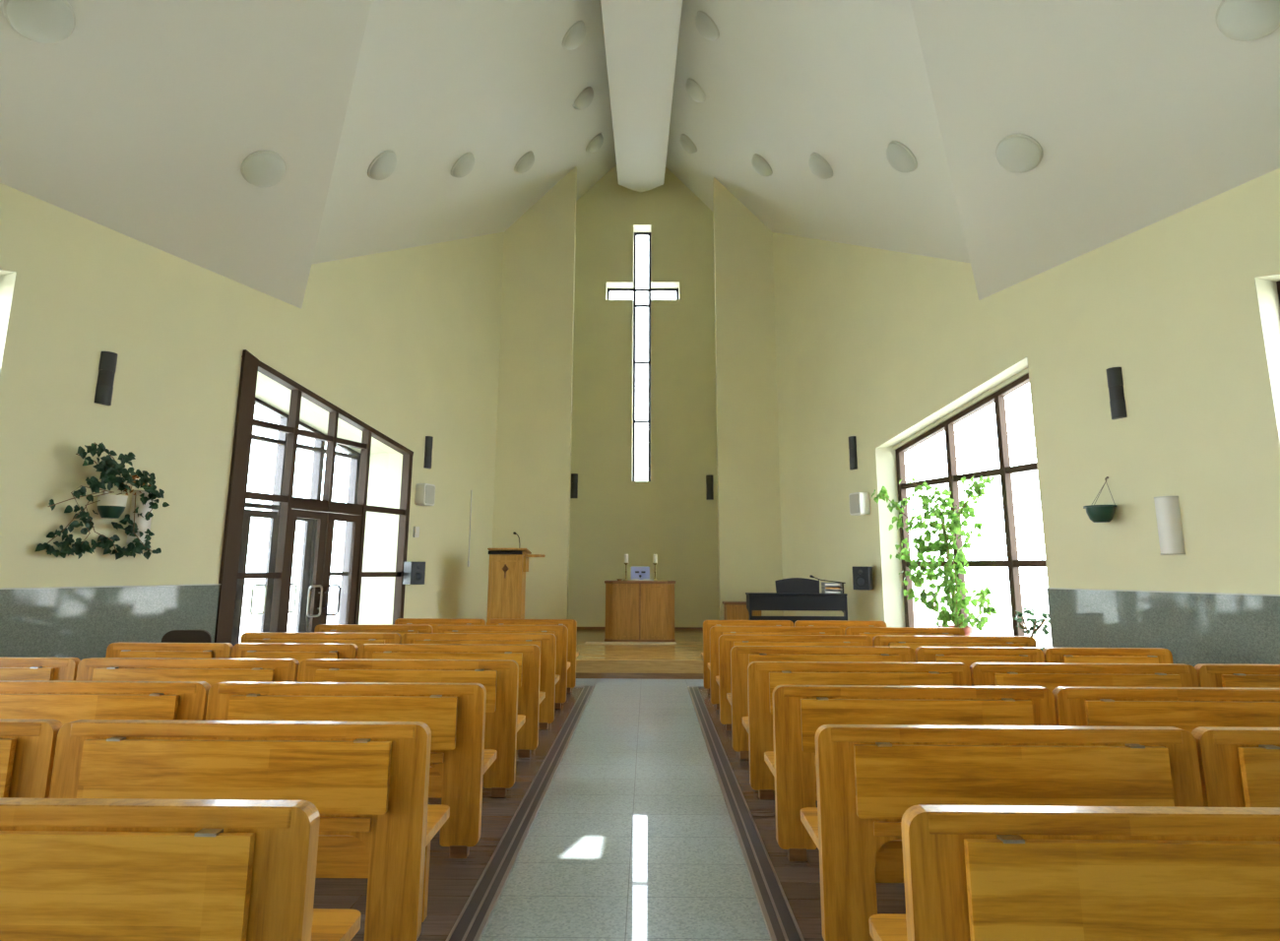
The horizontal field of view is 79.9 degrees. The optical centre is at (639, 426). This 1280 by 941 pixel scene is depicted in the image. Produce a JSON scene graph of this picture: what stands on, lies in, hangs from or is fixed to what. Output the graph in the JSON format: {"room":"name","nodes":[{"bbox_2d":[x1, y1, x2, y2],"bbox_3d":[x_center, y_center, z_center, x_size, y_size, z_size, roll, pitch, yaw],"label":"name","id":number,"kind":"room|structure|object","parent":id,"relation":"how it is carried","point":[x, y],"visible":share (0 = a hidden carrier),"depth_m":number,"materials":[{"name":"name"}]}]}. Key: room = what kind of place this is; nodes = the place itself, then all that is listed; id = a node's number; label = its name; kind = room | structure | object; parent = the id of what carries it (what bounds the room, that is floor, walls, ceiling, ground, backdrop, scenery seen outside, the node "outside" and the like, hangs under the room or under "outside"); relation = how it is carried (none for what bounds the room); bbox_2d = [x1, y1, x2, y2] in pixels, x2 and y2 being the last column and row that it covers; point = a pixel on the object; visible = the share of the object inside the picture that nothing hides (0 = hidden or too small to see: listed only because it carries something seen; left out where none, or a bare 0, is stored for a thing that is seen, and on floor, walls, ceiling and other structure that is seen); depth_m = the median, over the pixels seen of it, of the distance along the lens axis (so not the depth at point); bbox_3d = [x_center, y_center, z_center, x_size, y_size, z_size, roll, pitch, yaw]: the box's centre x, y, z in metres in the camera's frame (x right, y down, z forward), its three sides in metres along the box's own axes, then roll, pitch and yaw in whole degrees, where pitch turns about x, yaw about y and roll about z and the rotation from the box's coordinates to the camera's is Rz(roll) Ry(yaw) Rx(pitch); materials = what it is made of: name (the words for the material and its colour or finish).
{"room":"house of worship","nodes":[
{"label":"house of worship","id":0,"kind":"room"},
{"bbox_2d":[0,183,504,625],"bbox_3d":[-6.476,-3.727,5.385,0.420,12.800,21.163,-4,-11,20],"label":"wall","id":1,"kind":"structure","parent":0,"point":[406,343],"depth_m":8.54,"materials":[{"name":"beige paint"}]},
{"bbox_2d":[0,269,16,374],"bbox_3d":[-6.092,-0.268,5.848,0.420,2.570,1.827,-4,-11,20],"label":"window","id":2,"kind":"structure","parent":1,"relation":"in","point":[7,278],"depth_m":6.81,"materials":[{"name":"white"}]},
{"bbox_2d":[35,442,169,560],"bbox_3d":[-5.083,0.727,7.400,0.335,1.110,1.170,-4,-11,20],"label":"trailing plant","id":3,"kind":"object","parent":1,"relation":"attached to","point":[108,506],"visible":1,"depth_m":7.31,"materials":[{"name":"green plant"}]},
{"bbox_2d":[94,351,117,405],"bbox_3d":[-5.237,-0.476,7.524,0.075,0.520,0.150,-4,-11,20],"label":"wall lamp","id":4,"kind":"object","parent":1,"relation":"attached to","point":[108,359],"visible":1,"depth_m":7.49,"materials":[{"name":"grey metal"}]},
{"bbox_2d":[0,583,220,660],"bbox_3d":[-5.732,1.901,5.801,0.034,1.292,5.820,-4,-11,20],"label":"wall panel","id":5,"kind":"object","parent":1,"relation":"attached to","point":[80,622],"depth_m":7.28,"materials":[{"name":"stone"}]},
{"bbox_2d":[126,490,153,544],"bbox_3d":[-5.045,0.922,7.765,0.108,0.540,0.216,-4,-11,20],"label":"wall light","id":6,"kind":"object","parent":1,"relation":"attached to","point":[143,525],"visible":0.59,"depth_m":7.71,"materials":[{"name":"white plastic"}]},
{"bbox_2d":[214,349,413,643],"bbox_3d":[-4.194,1.351,10.287,0.150,4.024,3.345,-4,-11,20],"label":"window","id":7,"kind":"structure","parent":1,"relation":"in","point":[237,493],"depth_m":9.66,"materials":[{"name":"brown"}]},
{"bbox_2d":[280,509,327,632],"bbox_3d":[-4.303,2.174,9.754,0.109,2.190,0.655,-4,-11,20],"label":"door","id":8,"kind":"structure","parent":7,"relation":"attached to","point":[317,589],"depth_m":9.94,"materials":[{"name":"brown"}]},
{"bbox_2d":[319,512,362,625],"bbox_3d":[-4.071,2.291,10.377,0.109,2.190,0.655,-4,-11,20],"label":"door","id":9,"kind":"structure","parent":7,"relation":"attached to","point":[355,520],"depth_m":10.53,"materials":[{"name":"brown"}]},
{"bbox_2d":[402,561,425,584],"bbox_3d":[-3.447,2.222,11.610,0.331,0.340,0.240,-9,-14,42],"label":"monitor speaker","id":10,"kind":"object","parent":1,"relation":"attached to","point":[414,572],"visible":1,"depth_m":11.50},
{"bbox_2d":[414,483,435,506],"bbox_3d":[-3.412,1.083,12.154,0.184,0.340,0.280,-4,-11,20],"label":"wall speaker","id":11,"kind":"object","parent":1,"relation":"attached to","point":[424,492],"visible":1,"depth_m":12.05,"materials":[{"name":"white plastic"}]},
{"bbox_2d":[423,436,433,468],"bbox_3d":[-3.420,0.418,12.411,0.075,0.520,0.150,-4,-11,20],"label":"wall lamp","id":12,"kind":"object","parent":1,"relation":"attached to","point":[428,439],"visible":1,"depth_m":12.37,"materials":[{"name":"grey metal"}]},
{"bbox_2d":[255,379,387,453],"bbox_3d":[-4.871,-0.269,10.860,0.680,0.930,3.700,-4,-11,20],"label":"ceiling","id":13,"kind":"structure","parent":0,"point":[265,393],"depth_m":10.90,"materials":[{"name":"beige paint"}]},
{"bbox_2d":[358,452,388,624],"bbox_3d":[-4.143,1.497,12.099,1.000,4.400,0.080,-4,-11,21],"label":"wall","id":14,"kind":"structure","parent":0,"point":[378,463],"depth_m":12.02,"materials":[{"name":"beige paint"}]},
{"bbox_2d":[492,166,576,619],"bbox_3d":[-2.119,-1.925,14.987,1.620,12.800,0.220,0,-11,1],"label":"wall","id":15,"kind":"structure","parent":0,"point":[533,474],"depth_m":14.63,"materials":[{"name":"beige paint"}]},
{"bbox_2d":[313,678,905,940],"bbox_3d":[-0.147,2.586,5.319,20.000,0.217,22.000,0,-11,1],"label":"floor","id":16,"kind":"structure","parent":0,"point":[632,837],"depth_m":4.09,"materials":[{"name":"stone"}]},
{"bbox_2d":[0,718,63,798],"bbox_3d":[-3.069,1.636,3.190,1.475,0.854,0.507,0,-11,1],"label":"pew","id":17,"kind":"object","parent":16,"relation":"on","point":[27,746],"visible":0.21,"depth_m":3.02,"materials":[{"name":"brown wood"}]},
{"bbox_2d":[0,656,80,680],"bbox_3d":[-4.537,2.021,5.299,1.475,0.854,0.507,0,-11,1],"label":"pew","id":18,"kind":"object","parent":16,"relation":"on","point":[11,669],"visible":0.16,"depth_m":5.14,"materials":[{"name":"brown wood"}]},
{"bbox_2d":[0,680,210,725],"bbox_3d":[-3.058,1.830,4.236,1.475,0.854,0.507,0,-11,1],"label":"pew","id":19,"kind":"object","parent":16,"relation":"on","point":[64,701],"visible":0.24,"depth_m":4.05,"materials":[{"name":"brown wood"}]},
{"bbox_2d":[105,642,233,658],"bbox_3d":[-3.821,2.217,6.337,1.005,0.854,0.507,0,-11,1],"label":"pew","id":20,"kind":"object","parent":16,"relation":"on","point":[114,650],"visible":0.2,"depth_m":6.19,"materials":[{"name":"brown wood"}]},
{"bbox_2d":[0,797,361,940],"bbox_3d":[-1.589,1.445,2.128,1.475,0.854,0.507,0,-11,1],"label":"pew","id":21,"kind":"object","parent":16,"relation":"on","point":[72,869],"visible":1,"depth_m":1.94,"materials":[{"name":"brown wood"}]},
{"bbox_2d":[161,630,211,642],"bbox_3d":[-4.390,2.418,7.465,0.458,0.874,0.501,3,-11,-13],"label":"upholstered chair","id":22,"kind":"object","parent":16,"relation":"on","point":[174,636],"visible":0.21,"depth_m":7.30,"materials":[{"name":"brown fabric"}]},
{"bbox_2d":[75,657,299,687],"bbox_3d":[-3.046,2.025,5.282,1.475,0.854,0.507,0,-11,1],"label":"pew","id":23,"kind":"object","parent":16,"relation":"on","point":[213,672],"visible":0.2,"depth_m":5.13,"materials":[{"name":"brown wood"}]},
{"bbox_2d":[48,719,449,940],"bbox_3d":[-1.578,1.639,3.174,1.475,0.854,0.507,0,-11,1],"label":"pew","id":24,"kind":"object","parent":16,"relation":"on","point":[367,783],"visible":0.61,"depth_m":2.98,"materials":[{"name":"brown wood"}]},
{"bbox_2d":[231,642,358,663],"bbox_3d":[-2.800,2.219,6.326,1.005,0.854,0.507,0,-11,1],"label":"pew","id":25,"kind":"object","parent":16,"relation":"on","point":[299,652],"visible":0.2,"depth_m":6.18,"materials":[{"name":"brown wood"}]},
{"bbox_2d":[240,632,401,647],"bbox_3d":[-3.024,2.413,7.375,1.515,0.854,0.507,0,-11,1],"label":"pew","id":26,"kind":"object","parent":16,"relation":"on","point":[358,639],"visible":0.23,"depth_m":7.23,"materials":[{"name":"brown wood"}]},
{"bbox_2d":[205,681,497,858],"bbox_3d":[-1.567,1.834,4.220,1.475,0.854,0.507,0,-11,1],"label":"pew","id":27,"kind":"object","parent":16,"relation":"on","point":[454,714],"visible":0.57,"depth_m":4.03,"materials":[{"name":"brown wood"}]},
{"bbox_2d":[314,624,433,637],"bbox_3d":[-2.890,2.608,8.419,1.270,0.854,0.507,0,-11,1],"label":"pew","id":28,"kind":"object","parent":16,"relation":"on","point":[322,628],"visible":0.24,"depth_m":8.28,"materials":[{"name":"brown wood"}]},
{"bbox_2d":[297,658,525,797],"bbox_3d":[-1.556,2.028,5.266,1.475,0.854,0.507,0,-11,1],"label":"pew","id":29,"kind":"object","parent":16,"relation":"on","point":[499,677],"visible":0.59,"depth_m":5.08,"materials":[{"name":"brown wood"}]},
{"bbox_2d":[394,618,485,628],"bbox_3d":[-2.439,2.803,9.460,1.100,0.854,0.507,0,-11,1],"label":"pew","id":30,"kind":"object","parent":16,"relation":"on","point":[433,622],"visible":0.2,"depth_m":9.32,"materials":[{"name":"brown wood"}]},
{"bbox_2d":[356,643,545,758],"bbox_3d":[-1.544,2.222,6.312,1.475,0.854,0.507,0,-11,1],"label":"pew","id":31,"kind":"object","parent":16,"relation":"on","point":[528,657],"visible":0.42,"depth_m":6.13,"materials":[{"name":"brown wood"}]},
{"bbox_2d":[401,633,559,729],"bbox_3d":[-1.523,2.417,7.358,1.455,0.854,0.507,0,-11,1],"label":"pew","id":32,"kind":"object","parent":16,"relation":"on","point":[546,643],"visible":0.4,"depth_m":7.18,"materials":[{"name":"brown wood"}]},
{"bbox_2d":[432,625,570,708],"bbox_3d":[-1.512,2.611,8.404,1.455,0.854,0.507,0,-11,1],"label":"pew","id":33,"kind":"object","parent":16,"relation":"on","point":[560,632],"visible":0.38,"depth_m":8.24,"materials":[{"name":"brown wood"}]},
{"bbox_2d":[486,619,578,693],"bbox_3d":[-1.323,2.805,9.448,1.100,0.854,0.507,0,-11,1],"label":"pew","id":34,"kind":"object","parent":16,"relation":"on","point":[571,624],"visible":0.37,"depth_m":9.28,"materials":[{"name":"brown wood"}]},
{"bbox_2d":[576,630,703,679],"bbox_3d":[-0.078,3.818,13.123,7.899,0.244,5.405,0,-11,1],"label":"platform","id":35,"kind":"object","parent":16,"relation":"on","point":[683,660],"visible":0.22,"depth_m":10.76,"materials":[{"name":"brown wood"}]},
{"bbox_2d":[486,531,545,621],"bbox_3d":[-2.017,2.645,12.472,0.881,1.817,0.559,0,-11,1],"label":"lectern","id":36,"kind":"object","parent":35,"relation":"on","point":[508,567],"visible":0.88,"depth_m":12.28,"materials":[{"name":"brown wood"}]},
{"bbox_2d":[584,641,676,644],"bbox_3d":[-0.155,3.636,12.839,1.520,0.018,0.270,0,-11,1],"label":"mat","id":37,"kind":"object","parent":35,"relation":"on","point":[593,643],"visible":1,"depth_m":12.73,"materials":[{"name":"fabric"}]},
{"bbox_2d":[604,580,675,641],"bbox_3d":[0.001,3.218,13.360,1.240,1.030,0.595,0,-11,1],"label":"altar table","id":38,"kind":"object","parent":35,"relation":"on","point":[635,610],"visible":0.96,"depth_m":13.11,"materials":[{"name":"brown wood"}]},
{"bbox_2d":[630,566,649,579],"bbox_3d":[0.005,2.606,13.553,0.340,0.249,0.100,0,-11,1],"label":"stand","id":39,"kind":"object","parent":38,"relation":"on","point":[640,573],"visible":0.74,"depth_m":13.52,"materials":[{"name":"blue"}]},
{"bbox_2d":[722,601,761,620],"bbox_3d":[1.801,3.417,13.403,0.660,0.670,0.480,0,-11,1],"label":"base cabinet","id":40,"kind":"object","parent":35,"relation":"on","point":[734,610],"visible":0.34,"depth_m":13.22,"materials":[{"name":"brown wood"}]},
{"bbox_2d":[745,577,847,627],"bbox_3d":[2.341,2.836,11.475,1.460,1.113,0.432,0,-11,1],"label":"digital piano","id":41,"kind":"object","parent":35,"relation":"on","point":[793,594],"visible":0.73,"depth_m":11.32,"materials":[{"name":"black paint"}]},
{"bbox_2d":[821,582,841,593],"bbox_3d":[2.893,2.434,11.540,0.260,0.160,0.220,0,-11,1],"label":"book","id":42,"kind":"object","parent":41,"relation":"on","point":[826,588],"visible":0.96,"depth_m":11.50,"materials":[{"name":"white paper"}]},
{"bbox_2d":[701,620,793,694],"bbox_3d":[1.317,2.811,9.419,1.100,0.854,0.507,0,-11,1],"label":"pew","id":43,"kind":"object","parent":16,"relation":"on","point":[707,624],"visible":0.32,"depth_m":9.27,"materials":[{"name":"brown wood"}]},
{"bbox_2d":[707,626,844,709],"bbox_3d":[1.479,2.618,8.371,1.445,0.854,0.507,0,-11,1],"label":"pew","id":44,"kind":"object","parent":16,"relation":"on","point":[716,632],"visible":0.32,"depth_m":8.22,"materials":[{"name":"brown wood"}]},
{"bbox_2d":[715,635,872,731],"bbox_3d":[1.463,2.423,7.325,1.435,0.854,0.507,0,-11,1],"label":"pew","id":45,"kind":"object","parent":16,"relation":"on","point":[726,642],"visible":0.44,"depth_m":7.17,"materials":[{"name":"brown wood"}]},
{"bbox_2d":[726,645,915,759],"bbox_3d":[1.471,2.229,6.278,1.475,0.854,0.507,0,-11,1],"label":"pew","id":46,"kind":"object","parent":16,"relation":"on","point":[741,657],"visible":0.41,"depth_m":6.11,"materials":[{"name":"brown wood"}]},
{"bbox_2d":[794,620,886,631],"bbox_3d":[2.433,2.814,9.406,1.100,0.854,0.507,0,-11,1],"label":"pew","id":47,"kind":"object","parent":16,"relation":"on","point":[844,624],"visible":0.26,"depth_m":9.26,"materials":[{"name":"brown wood"}]},
{"bbox_2d":[741,661,971,799],"bbox_3d":[1.460,2.035,5.232,1.475,0.854,0.507,0,-11,1],"label":"pew","id":48,"kind":"object","parent":16,"relation":"on","point":[763,677],"visible":0.48,"depth_m":5.05,"materials":[{"name":"brown wood"}]},
{"bbox_2d":[844,627,964,639],"bbox_3d":[2.852,2.621,8.355,1.270,0.854,0.507,0,-11,1],"label":"pew","id":49,"kind":"object","parent":16,"relation":"on","point":[870,632],"visible":0.25,"depth_m":8.21,"materials":[{"name":"brown wood"}]},
{"bbox_2d":[764,685,1056,861],"bbox_3d":[1.449,1.840,4.186,1.475,0.854,0.507,0,-11,1],"label":"pew","id":50,"kind":"object","parent":16,"relation":"on","point":[799,711],"visible":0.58,"depth_m":4.00,"materials":[{"name":"brown wood"}]},
{"bbox_2d":[872,635,1036,651],"bbox_3d":[2.954,2.426,7.308,1.515,0.854,0.507,0,-11,1],"label":"pew","id":51,"kind":"object","parent":16,"relation":"on","point":[914,642],"visible":0.23,"depth_m":7.16,"materials":[{"name":"brown wood"}]},
{"bbox_2d":[915,646,1044,667],"bbox_3d":[2.727,2.232,6.264,1.005,0.854,0.507,0,-11,1],"label":"pew","id":52,"kind":"object","parent":16,"relation":"on","point":[968,656],"visible":0.22,"depth_m":6.12,"materials":[{"name":"brown wood"}]},
{"bbox_2d":[800,724,1204,940],"bbox_3d":[1.438,1.646,3.140,1.475,0.854,0.507,0,-11,1],"label":"pew","id":53,"kind":"object","parent":16,"relation":"on","point":[868,776],"visible":0.62,"depth_m":2.95,"materials":[{"name":"brown wood"}]},
{"bbox_2d":[869,805,1279,940],"bbox_3d":[1.427,1.452,2.094,1.475,0.854,0.507,0,-11,1],"label":"pew","id":54,"kind":"object","parent":16,"relation":"on","point":[972,872],"visible":1,"depth_m":1.91,"materials":[{"name":"brown wood"}]},
{"bbox_2d":[969,662,1198,692],"bbox_3d":[2.951,2.038,5.216,1.475,0.854,0.507,0,-11,1],"label":"pew","id":55,"kind":"object","parent":16,"relation":"on","point":[1049,675],"visible":0.2,"depth_m":5.06,"materials":[{"name":"brown wood"}]},
{"bbox_2d":[1042,647,1173,663],"bbox_3d":[3.748,2.234,6.253,1.005,0.854,0.507,0,-11,1],"label":"pew","id":56,"kind":"object","parent":16,"relation":"on","point":[1051,655],"visible":0.18,"depth_m":6.11,"materials":[{"name":"brown wood"}]},
{"bbox_2d":[1051,686,1279,733],"bbox_3d":[2.940,1.844,4.170,1.475,0.854,0.507,0,-11,1],"label":"pew","id":57,"kind":"object","parent":16,"relation":"on","point":[1187,709],"visible":0.22,"depth_m":3.99,"materials":[{"name":"brown wood"}]},
{"bbox_2d":[1191,726,1279,807],"bbox_3d":[2.929,1.649,3.124,1.475,0.854,0.507,0,-11,1],"label":"pew","id":58,"kind":"object","parent":16,"relation":"on","point":[1240,767],"visible":0.23,"depth_m":2.96,"materials":[{"name":"brown wood"}]},
{"bbox_2d":[1194,663,1279,688],"bbox_3d":[4.442,2.041,5.199,1.475,0.854,0.507,0,-11,1],"label":"pew","id":59,"kind":"object","parent":16,"relation":"on","point":[1208,674],"visible":0.21,"depth_m":5.06,"materials":[{"name":"brown wood"}]},
{"bbox_2d":[0,0,1279,309],"bbox_3d":[-0.127,-5.369,6.834,19.540,6.642,22.185,0,-11,1],"label":"ceiling","id":60,"kind":"structure","parent":0,"point":[141,124],"depth_m":7.97,"materials":[{"name":"white paint"}]},
{"bbox_2d":[2,0,75,43],"bbox_3d":[-4.631,-3.161,5.903,0.388,0.302,0.449,-3,-11,18],"label":"ceiling lamp","id":61,"kind":"object","parent":60,"relation":"attached to","point":[39,21],"visible":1,"depth_m":5.84,"materials":[{"name":"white glass"}]},
{"bbox_2d":[240,150,286,187],"bbox_3d":[-3.949,-2.693,8.027,0.388,0.302,0.449,-3,-11,18],"label":"ceiling lamp","id":62,"kind":"object","parent":60,"relation":"attached to","point":[260,168],"visible":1,"depth_m":7.92,"materials":[{"name":"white glass"}]},
{"bbox_2d":[367,149,397,180],"bbox_3d":[-3.240,-3.290,9.621,0.346,0.353,0.450,3,-11,-13],"label":"ceiling lamp","id":63,"kind":"object","parent":60,"relation":"attached to","point":[384,164],"visible":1,"depth_m":9.50,"materials":[{"name":"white glass"}]},
{"bbox_2d":[450,152,474,178],"bbox_3d":[-2.639,-3.897,11.395,0.346,0.353,0.450,3,-11,-13],"label":"ceiling lamp","id":64,"kind":"object","parent":60,"relation":"attached to","point":[465,164],"visible":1,"depth_m":11.27,"materials":[{"name":"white glass"}]},
{"bbox_2d":[513,151,534,173],"bbox_3d":[-1.987,-4.555,13.168,0.346,0.353,0.450,3,-11,-13],"label":"ceiling lamp","id":65,"kind":"object","parent":60,"relation":"attached to","point":[525,163],"visible":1,"depth_m":13.04,"materials":[{"name":"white glass"}]},
{"bbox_2d":[561,20,585,50],"bbox_3d":[-0.940,-5.575,10.896,0.346,0.353,0.450,3,-11,-13],"label":"ceiling lamp","id":66,"kind":"object","parent":60,"relation":"attached to","point":[575,35],"visible":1,"depth_m":10.77,"materials":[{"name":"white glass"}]},
{"bbox_2d":[573,86,593,110],"bbox_3d":[-0.957,-5.573,12.980,0.346,0.353,0.450,3,-11,-13],"label":"ceiling lamp","id":67,"kind":"object","parent":60,"relation":"attached to","point":[584,99],"visible":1,"depth_m":12.85,"materials":[{"name":"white glass"}]},
{"bbox_2d":[600,0,682,191],"bbox_3d":[0.025,-5.792,10.426,1.020,3.700,13.996,0,-11,0],"label":"ceiling beam","id":68,"kind":"structure","parent":60,"relation":"attached to","point":[641,36],"depth_m":11.74,"materials":[{"name":"white paint"}]},
{"bbox_2d":[679,133,697,153],"bbox_3d":[0.953,-5.563,15.023,0.343,0.356,0.450,-2,-11,14],"label":"ceiling lamp","id":69,"kind":"object","parent":60,"relation":"attached to","point":[687,145],"visible":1,"depth_m":14.89,"materials":[{"name":"white glass"}]},
{"bbox_2d":[685,77,705,102],"bbox_3d":[0.926,-5.574,12.665,0.343,0.356,0.450,-2,-11,14],"label":"ceiling lamp","id":70,"kind":"object","parent":60,"relation":"attached to","point":[694,91],"visible":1,"depth_m":12.54,"materials":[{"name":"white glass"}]},
{"bbox_2d":[695,10,719,40],"bbox_3d":[0.933,-5.552,10.576,0.343,0.356,0.450,-2,-11,14],"label":"ceiling lamp","id":71,"kind":"object","parent":60,"relation":"attached to","point":[706,27],"visible":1,"depth_m":10.46,"materials":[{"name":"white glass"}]},
{"bbox_2d":[751,153,772,176],"bbox_3d":[2.057,-4.410,12.895,0.343,0.356,0.450,-2,-11,14],"label":"ceiling lamp","id":72,"kind":"object","parent":60,"relation":"attached to","point":[760,165],"visible":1,"depth_m":12.76,"materials":[{"name":"white glass"}]},
{"bbox_2d":[808,152,832,179],"bbox_3d":[2.636,-3.800,11.148,0.343,0.356,0.450,-2,-11,14],"label":"ceiling lamp","id":73,"kind":"object","parent":60,"relation":"attached to","point":[819,166],"visible":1,"depth_m":11.02,"materials":[{"name":"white glass"}]},
{"bbox_2d":[886,140,917,172],"bbox_3d":[3.153,-3.253,9.220,0.343,0.356,0.450,-2,-11,14],"label":"ceiling lamp","id":74,"kind":"object","parent":60,"relation":"attached to","point":[900,158],"visible":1,"depth_m":9.10,"materials":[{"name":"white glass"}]},
{"bbox_2d":[995,133,1042,173],"bbox_3d":[3.825,-2.744,7.719,0.388,0.303,0.448,3,-11,-15],"label":"ceiling lamp","id":75,"kind":"object","parent":60,"relation":"attached to","point":[1015,153],"visible":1,"depth_m":7.61,"materials":[{"name":"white glass"}]},
{"bbox_2d":[1215,0,1279,41],"bbox_3d":[4.574,-3.081,5.709,0.388,0.303,0.448,3,-11,-15],"label":"ceiling lamp","id":76,"kind":"object","parent":60,"relation":"attached to","point":[1237,20],"visible":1,"depth_m":5.66,"materials":[{"name":"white glass"}]},
{"bbox_2d":[568,164,719,627],"bbox_3d":[0.107,-1.539,17.017,4.430,12.800,0.500,0,-11,1],"label":"wall","id":77,"kind":"structure","parent":0,"point":[670,516],"depth_m":16.55,"materials":[{"name":"paint"}]},
{"bbox_2d":[605,224,679,481],"bbox_3d":[0.058,-1.662,17.040,1.640,5.850,0.500,0,-11,1],"label":"window","id":78,"kind":"structure","parent":77,"relation":"in","point":[638,229],"depth_m":17.25,"materials":[{"name":"grey"}]},
{"bbox_2d":[712,177,783,620],"bbox_3d":[2.175,-1.916,14.939,1.390,12.800,0.220,0,-11,1],"label":"wall","id":79,"kind":"structure","parent":0,"point":[749,532],"depth_m":14.55,"materials":[{"name":"beige paint"}]},
{"bbox_2d":[772,168,1279,621],"bbox_3d":[6.181,-3.699,5.244,0.420,12.800,21.163,4,-11,-19],"label":"wall","id":80,"kind":"structure","parent":0,"point":[871,343],"depth_m":8.16,"materials":[{"name":"beige paint"}]},
{"bbox_2d":[848,436,857,470],"bbox_3d":[3.350,0.417,12.080,0.075,0.520,0.150,4,-11,-19],"label":"speaker","id":81,"kind":"object","parent":80,"relation":"attached to","point":[852,439],"visible":1,"depth_m":12.04,"materials":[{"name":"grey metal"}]},
{"bbox_2d":[848,492,870,515],"bbox_3d":[3.362,1.183,11.717,0.184,0.340,0.280,4,-11,-19],"label":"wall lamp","id":82,"kind":"object","parent":80,"relation":"attached to","point":[859,501],"visible":1,"depth_m":11.61,"materials":[{"name":"white plastic"}]},
{"bbox_2d":[852,566,873,590],"bbox_3d":[3.310,2.252,11.364,0.240,0.340,0.256,-6,-12,30],"label":"monitor speaker","id":83,"kind":"object","parent":80,"relation":"attached to","point":[862,576],"visible":1,"depth_m":11.28},
{"bbox_2d":[875,356,1048,636],"bbox_3d":[4.142,1.169,10.036,0.620,3.520,3.200,4,-11,-19],"label":"window","id":84,"kind":"structure","parent":80,"relation":"in","point":[890,455],"depth_m":10.44,"materials":[{"name":"brown"}]},
{"bbox_2d":[871,475,997,636],"bbox_3d":[3.946,1.757,9.966,0.570,2.258,1.784,7,-13,-33],"label":"climbing plant","id":85,"kind":"object","parent":84,"relation":"on","point":[950,578],"visible":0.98,"depth_m":9.93,"materials":[{"name":"green plant"}]},
{"bbox_2d":[1014,607,1049,650],"bbox_3d":[4.443,2.350,8.620,0.214,0.604,0.489,4,-11,-19],"label":"potted plant","id":86,"kind":"object","parent":84,"relation":"on","point":[1034,627],"visible":0.73,"depth_m":8.65,"materials":[{"name":"green plant"}]},
{"bbox_2d":[1083,476,1116,522],"bbox_3d":[4.660,0.733,7.760,0.296,0.471,0.296,-6,-12,29],"label":"hanging basket","id":87,"kind":"object","parent":80,"relation":"hanging from","point":[1096,513],"visible":1,"depth_m":7.65,"materials":[{"name":"teal plastic"}]},
{"bbox_2d":[1083,505,1116,522],"bbox_3d":[4.660,0.884,7.732,0.296,0.165,0.296,4,-11,-19],"label":"pot","id":88,"kind":"object","parent":87,"relation":"on","point":[1096,513],"depth_m":7.64,"materials":[{"name":"green plastic"}]},
{"bbox_2d":[1105,367,1127,419],"bbox_3d":[4.839,-0.342,7.795,0.075,0.520,0.150,4,-11,-19],"label":"speaker","id":89,"kind":"object","parent":80,"relation":"attached to","point":[1114,374],"visible":1,"depth_m":7.76,"materials":[{"name":"grey metal"}]},
{"bbox_2d":[1046,587,1279,667],"bbox_3d":[6.717,1.239,1.950,0.034,1.292,13.710,4,-11,-19],"label":"wall panel","id":90,"kind":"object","parent":80,"relation":"attached to","point":[1196,628],"depth_m":7.07,"materials":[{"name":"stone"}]},
{"bbox_2d":[1153,496,1185,555],"bbox_3d":[4.944,0.927,7.178,0.108,0.540,0.216,4,-11,-18],"label":"wall light","id":91,"kind":"object","parent":80,"relation":"attached to","point":[1168,513],"visible":1,"depth_m":7.13,"materials":[{"name":"white plastic"}]},
{"bbox_2d":[1254,273,1279,446],"bbox_3d":[5.805,-0.208,5.672,0.420,2.490,1.747,4,-11,-19],"label":"window","id":92,"kind":"structure","parent":80,"relation":"in","point":[1267,288],"depth_m":6.58,"materials":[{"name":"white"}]},
{"bbox_3d":[-5.472,0.914,8.993,0.661,4.400,0.329,0,-11,1],"label":"wall","id":93,"kind":"structure","parent":0,"visible":0},
{"bbox_2d":[231,397,360,641],"bbox_3d":[-5.154,1.414,10.639,0.140,4.021,3.333,-4,-11,20],"label":"window","id":94,"kind":"structure","parent":93,"relation":"in","point":[319,450],"depth_m":11.46,"materials":[{"name":"grey"}]},
{"bbox_2d":[231,509,279,645],"bbox_3d":[-5.172,2.248,10.283,0.109,2.230,0.620,-4,-11,20],"label":"door","id":95,"kind":"structure","parent":94,"relation":"attached to","point":[275,518],"depth_m":10.38,"materials":[{"name":"grey"}]},
{"bbox_2d":[288,517,314,632],"bbox_3d":[-4.952,2.359,10.874,0.109,2.230,0.620,-4,-11,20],"label":"door","id":96,"kind":"structure","parent":94,"relation":"attached to","point":[308,523],"depth_m":11.12,"materials":[{"name":"grey"}]},
{"label":"outside","id":97,"kind":"structure","parent":0,"visible":0},
{"bbox_2d":[239,589,1052,648],"bbox_3d":[-0.008,1.770,-0.329,120.000,0.200,120.000,0,-11,1],"label":"ground","id":98,"kind":"structure","parent":97,"point":[999,624],"depth_m":29.53,"materials":[{"name":"white"}]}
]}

